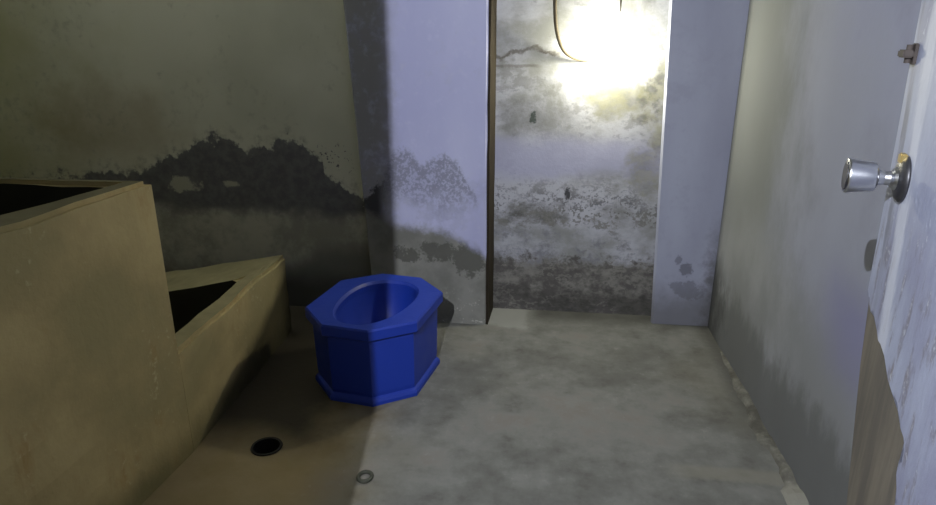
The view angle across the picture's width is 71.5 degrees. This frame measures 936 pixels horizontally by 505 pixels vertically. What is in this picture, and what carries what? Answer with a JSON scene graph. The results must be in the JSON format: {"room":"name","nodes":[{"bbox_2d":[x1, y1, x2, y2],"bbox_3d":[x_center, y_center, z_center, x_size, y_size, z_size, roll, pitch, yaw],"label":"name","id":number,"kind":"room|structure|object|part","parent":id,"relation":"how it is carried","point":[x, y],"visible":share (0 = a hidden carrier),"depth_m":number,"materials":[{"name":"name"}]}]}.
{"room":"bathroom","nodes":[
{"label":"bathroom","id":0,"kind":"room"},
{"bbox_2d":[0,0,749,325],"bbox_3d":[-0.610,-0.868,3.033,3.885,2.400,0.372,2,19,6],"label":"wall","id":1,"kind":"structure","parent":0,"point":[340,140],"depth_m":3.05,"materials":[{"name":"paint"}]},
{"bbox_2d":[486,0,496,324],"bbox_3d":[0.106,-0.816,2.880,0.017,2.401,0.200,3,19,9],"label":"trim","id":2,"kind":"structure","parent":1,"relation":"attached to","point":[491,103],"depth_m":2.97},
{"bbox_2d":[141,306,786,504],"bbox_3d":[-0.860,0.982,1.310,3.885,0.001,4.850,2,19,6],"label":"floor","id":3,"kind":"structure","parent":0,"point":[522,407],"depth_m":2.32,"materials":[{"name":"grey concrete"}]},
{"bbox_2d":[0,177,193,504],"bbox_3d":[-1.809,0.425,1.483,1.606,0.944,1.407,2,19,6],"label":"water tank","id":4,"kind":"object","parent":3,"relation":"on","point":[93,407],"visible":1,"depth_m":1.73,"materials":[{"name":"concrete"}]},
{"bbox_2d":[165,255,290,449],"bbox_3d":[-1.675,0.311,2.690,1.604,0.386,0.963,2,19,6],"label":"trough","id":5,"kind":"object","parent":3,"relation":"on","point":[229,319],"visible":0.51,"depth_m":2.60,"materials":[{"name":"concrete"}]},
{"bbox_2d":[250,437,282,455],"bbox_3d":[-0.692,0.742,2.260,0.108,0.165,0.108,2,19,6],"label":"floor drain","id":6,"kind":"object","parent":3,"relation":"in","point":[266,446],"visible":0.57,"depth_m":2.27,"materials":[{"name":"black metal"}]},
{"bbox_2d":[356,470,373,483],"bbox_3d":[-0.329,0.716,2.077,0.054,0.012,0.063,2,19,6],"label":"ring","id":7,"kind":"object","parent":3,"relation":"on","point":[363,481],"visible":1,"depth_m":2.07,"materials":[{"name":"grey metal"}]},
{"bbox_2d":[305,274,442,406],"bbox_3d":[-0.373,0.344,2.684,0.470,0.328,0.566,5,19,16],"label":"toilet","id":8,"kind":"object","parent":3,"relation":"on","point":[375,336],"visible":1,"depth_m":2.51,"materials":[{"name":"blue plastic"}]},
{"bbox_3d":[-0.374,0.341,2.679,0.282,0.249,0.445,5,19,16],"label":"bowl","id":9,"kind":"part","parent":8,"relation":"part of","materials":[{"name":"blue plastic"}]},
{"bbox_2d":[708,0,921,504],"bbox_3d":[1.085,-0.341,1.475,0.150,2.400,2.775,2,19,6],"label":"wall","id":10,"kind":"structure","parent":0,"point":[822,83],"depth_m":2.02,"materials":[{"name":"white paint"}]},
{"bbox_2d":[720,351,808,504],"bbox_3d":[1.002,0.712,2.072,0.066,0.024,1.770,2,19,6],"label":"baseboard","id":11,"kind":"structure","parent":10,"relation":"attached to","point":[793,495],"depth_m":2.24,"materials":[{"name":"paint"}]},
{"bbox_3d":[0.039,0.188,0.396,0.873,2.090,0.195,2,19,6],"label":"door frame","id":12,"kind":"structure","parent":0,"visible":0},
{"bbox_2d":[841,0,935,504],"bbox_3d":[0.557,0.067,0.815,0.116,2.010,0.796,7,20,20],"label":"door","id":13,"kind":"structure","parent":12,"relation":"attached to","point":[893,456],"depth_m":0.95,"materials":[{"name":"paint"}]},
{"bbox_3d":[0.621,-0.120,1.025,0.045,0.054,0.054,7,20,20],"label":"knob","id":14,"kind":"part","parent":13,"relation":"part of","materials":[{"name":"silver metal"}]},
{"bbox_3d":[0.600,0.070,0.807,0.030,2.010,0.781,7,20,20],"label":"panel","id":15,"kind":"part","parent":13,"relation":"part of","materials":[{"name":"wood"}]},
{"bbox_3d":[0.705,-0.314,1.027,0.005,0.032,0.028,7,20,20],"label":"latch plate","id":16,"kind":"part","parent":13,"relation":"part of","materials":[{"name":"silver metal"}]},
{"bbox_3d":[-0.860,-1.348,0.522,3.885,0.120,4.850,2,19,6],"label":"ceiling","id":17,"kind":"structure","parent":0,"visible":0},
{"bbox_2d":[553,0,614,61],"bbox_3d":[0.498,-1.390,2.678,0.282,1.164,0.116,2,19,6],"label":"light bulb","id":18,"kind":"object","parent":17,"relation":"hanging from","point":[606,53],"visible":1,"depth_m":2.81,"materials":[{"name":"white glass"}]},
{"bbox_3d":[0.602,-0.866,2.834,0.072,0.072,0.077,2,19,6],"label":"bulb","id":19,"kind":"part","parent":18,"relation":"part of","materials":[{"name":"white glass"}]}
]}

